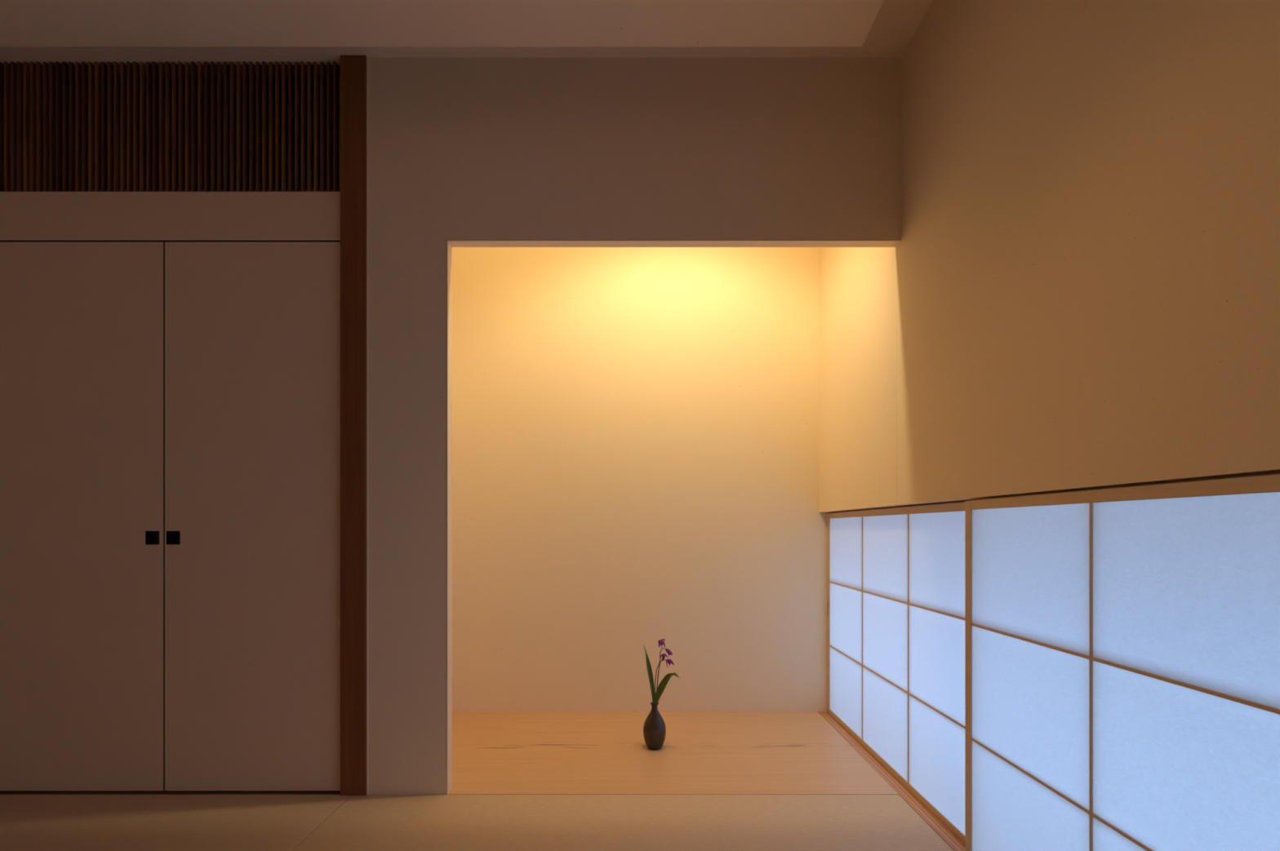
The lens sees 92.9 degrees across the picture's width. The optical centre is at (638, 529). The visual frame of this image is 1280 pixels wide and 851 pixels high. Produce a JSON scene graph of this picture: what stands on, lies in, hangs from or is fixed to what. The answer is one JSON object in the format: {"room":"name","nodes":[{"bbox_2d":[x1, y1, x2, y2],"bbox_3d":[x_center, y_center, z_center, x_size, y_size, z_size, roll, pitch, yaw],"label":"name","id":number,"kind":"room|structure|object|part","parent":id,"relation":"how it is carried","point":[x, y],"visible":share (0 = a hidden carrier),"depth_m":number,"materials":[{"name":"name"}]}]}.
{"room":"traditional dwelling","nodes":[
{"label":"traditional dwelling","id":0,"kind":"room"},
{"bbox_2d":[0,57,901,795],"bbox_3d":[-0.944,-0.324,2.083,3.613,2.448,0.175,0,0,0],"label":"wall","id":1,"kind":"structure","parent":0,"point":[460,148],"depth_m":1.99,"materials":[{"name":"beige paint"}]},
{"bbox_2d":[0,241,164,791],"bbox_3d":[-1.865,-0.042,2.023,0.591,1.816,0.029,0,0,0],"label":"door","id":2,"kind":"structure","parent":1,"relation":"in","point":[82,323],"depth_m":2.01,"materials":[{"name":"paper"}]},
{"bbox_3d":[-1.605,0.029,2.019,0.044,0.044,0.021,0,0,0],"label":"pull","id":3,"kind":"part","parent":2,"relation":"part of","materials":[{"name":"metal"}]},
{"bbox_2d":[0,61,340,191],"bbox_3d":[-1.861,-1.332,2.026,1.777,0.431,0.032,0,0,0],"label":"transom","id":4,"kind":"object","parent":1,"relation":"on","point":[20,85],"visible":0.98,"depth_m":2.01,"materials":[{"name":"brown wood"}]},
{"bbox_2d":[164,241,340,791],"bbox_3d":[-1.269,-0.042,2.023,0.592,1.816,0.029,0,0,0],"label":"door","id":5,"kind":"structure","parent":1,"relation":"in","point":[252,329],"depth_m":2.01,"materials":[{"name":"paper"}]},
{"bbox_3d":[-1.537,0.029,2.019,0.044,0.044,0.021,0,0,0],"label":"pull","id":6,"kind":"part","parent":5,"relation":"part of","materials":[{"name":"metal"}]},
{"bbox_2d":[366,56,368,795],"bbox_3d":[-0.887,-0.338,1.993,0.003,2.418,0.008,0,0,0],"label":"trim","id":7,"kind":"structure","parent":1,"relation":"attached to","point":[366,56],"depth_m":1.99,"materials":[{"name":"brown wood"}]},
{"bbox_2d":[446,240,452,795],"bbox_3d":[-0.626,-0.037,2.017,0.004,1.816,0.046,0,0,0],"label":"trim","id":8,"kind":"structure","parent":1,"relation":"attached to","point":[449,249],"depth_m":2.00,"materials":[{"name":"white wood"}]},
{"bbox_2d":[445,240,901,247],"bbox_3d":[0.116,-0.948,2.017,1.495,0.004,0.046,0,0,0],"label":"trim","id":9,"kind":"structure","parent":1,"relation":"attached to","point":[454,243],"depth_m":2.01,"materials":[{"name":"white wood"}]},
{"bbox_2d":[0,0,933,65],"bbox_3d":[-0.885,-1.608,0.600,3.930,0.120,4.839,0,0,0],"label":"ceiling","id":10,"kind":"structure","parent":0,"point":[896,22],"depth_m":1.97,"materials":[{"name":"paint"}]},
{"bbox_2d":[0,0,884,46],"bbox_3d":[-0.945,-1.484,0.135,3.210,0.128,3.310,0,0,0],"label":"ceiling panel","id":11,"kind":"object","parent":10,"relation":"hanging from","point":[23,23],"visible":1,"depth_m":1.71,"materials":[{"name":"paint"}]},
{"bbox_2d":[452,247,834,711],"bbox_3d":[0.038,-0.324,2.959,2.083,2.448,0.120,0,0,0],"label":"wall","id":12,"kind":"structure","parent":0,"point":[635,430],"depth_m":2.90,"materials":[{"name":"beige paint"}]},
{"bbox_2d":[818,0,1279,512],"bbox_3d":[0.972,-0.324,0.590,0.217,2.448,4.619,0,0,0],"label":"wall","id":13,"kind":"structure","parent":0,"point":[1080,288],"depth_m":1.24,"materials":[{"name":"beige paint"}]},
{"bbox_2d":[817,711,964,850],"bbox_3d":[0.959,0.885,0.974,0.202,0.030,3.848,0,0,0],"label":"sill","id":14,"kind":"structure","parent":13,"relation":"attached to","point":[935,824],"depth_m":2.02,"materials":[{"name":"brown wood"}]},
{"bbox_2d":[826,502,964,844],"bbox_3d":[0.917,0.400,2.244,0.030,0.949,1.308,0,0,0],"label":"screen","id":15,"kind":"object","parent":14,"relation":"on","point":[895,576],"visible":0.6,"depth_m":2.06,"materials":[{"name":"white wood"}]},
{"bbox_3d":[0.917,-0.063,2.244,0.029,0.024,1.254,0,0,0],"label":"rail","id":16,"kind":"part","parent":15,"relation":"part of","materials":[{"name":"brown wood"}]},
{"bbox_3d":[0.917,0.862,2.244,0.029,0.025,1.254,0,0,0],"label":"rail","id":17,"kind":"part","parent":15,"relation":"part of","materials":[{"name":"brown wood"}]},
{"bbox_2d":[964,474,1279,850],"bbox_3d":[0.882,0.397,0.958,0.030,0.944,1.308,0,0,0],"label":"screen","id":18,"kind":"object","parent":14,"relation":"on","point":[1122,644],"visible":1,"depth_m":1.09,"materials":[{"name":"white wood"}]},
{"bbox_3d":[0.882,-0.063,0.958,0.029,0.024,1.254,0,0,0],"label":"rail","id":19,"kind":"part","parent":18,"relation":"part of","materials":[{"name":"brown wood"}]},
{"bbox_2d":[834,471,1279,513],"bbox_3d":[0.922,-0.068,0.974,0.046,0.026,3.848,0,0,0],"label":"trim","id":20,"kind":"structure","parent":13,"relation":"attached to","point":[1276,473],"depth_m":1.14,"materials":[{"name":"brown wood"}]},
{"bbox_3d":[-0.900,0.960,0.600,3.900,0.120,4.839,0,0,0],"label":"floor","id":21,"kind":"structure","parent":0,"visible":0},
{"bbox_2d":[0,791,340,795],"bbox_3d":[-1.861,0.886,2.058,1.777,0.028,0.125,0,0,0],"label":"threshold","id":22,"kind":"object","parent":21,"relation":"on","point":[2,793],"visible":0.2,"depth_m":2.01,"materials":[{"name":"brown wood"}]},
{"bbox_2d":[0,795,350,850],"bbox_3d":[-1.843,0.885,1.545,1.810,0.030,0.897,0,0,0],"label":"mat","id":23,"kind":"object","parent":21,"relation":"on","point":[28,823],"visible":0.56,"depth_m":1.82,"materials":[{"name":"beige wicker"}]},
{"bbox_2d":[340,55,366,796],"bbox_3d":[-0.931,-0.338,2.012,0.084,2.420,0.056,0,0,0],"label":"wooden post","id":24,"kind":"object","parent":21,"relation":"on","point":[353,68],"visible":0.8,"depth_m":1.98,"materials":[{"name":"red wood"}]},
{"bbox_2d":[293,795,954,850],"bbox_3d":[-0.040,0.885,1.545,1.791,0.030,0.897,0,0,0],"label":"mat","id":25,"kind":"object","parent":21,"relation":"on","point":[368,823],"visible":1,"depth_m":1.79,"materials":[{"name":"beige wicker"}]},
{"bbox_2d":[448,711,898,795],"bbox_3d":[-0.050,0.885,2.447,1.814,0.030,0.903,0,0,0],"label":"board","id":26,"kind":"object","parent":21,"relation":"on","point":[494,753],"visible":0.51,"depth_m":2.35,"materials":[{"name":"brown wood"}]},
{"bbox_2d":[643,702,666,750],"bbox_3d":[0.066,0.781,2.420,0.094,0.178,0.094,0,0,0],"label":"vase","id":27,"kind":"object","parent":26,"relation":"on","point":[654,727],"visible":1,"depth_m":2.39,"materials":[{"name":"brown ceramic"}]},
{"bbox_2d":[643,639,679,704],"bbox_3d":[0.097,0.590,2.409,0.150,0.304,0.045,0,0,10],"label":"sprig","id":28,"kind":"object","parent":27,"relation":"in","point":[655,696],"visible":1,"depth_m":2.41,"materials":[{"name":"green plant"}]},
{"bbox_3d":[0.081,0.609,2.422,0.032,0.265,0.004,0,0,4],"label":"stem","id":29,"kind":"part","parent":28,"relation":"part of","materials":[{"name":"green plant"}]},
{"bbox_3d":[0.092,0.631,2.423,0.045,0.222,0.005,0,0,7],"label":"stem","id":30,"kind":"part","parent":28,"relation":"part of","materials":[{"name":"green plant"}]}
]}

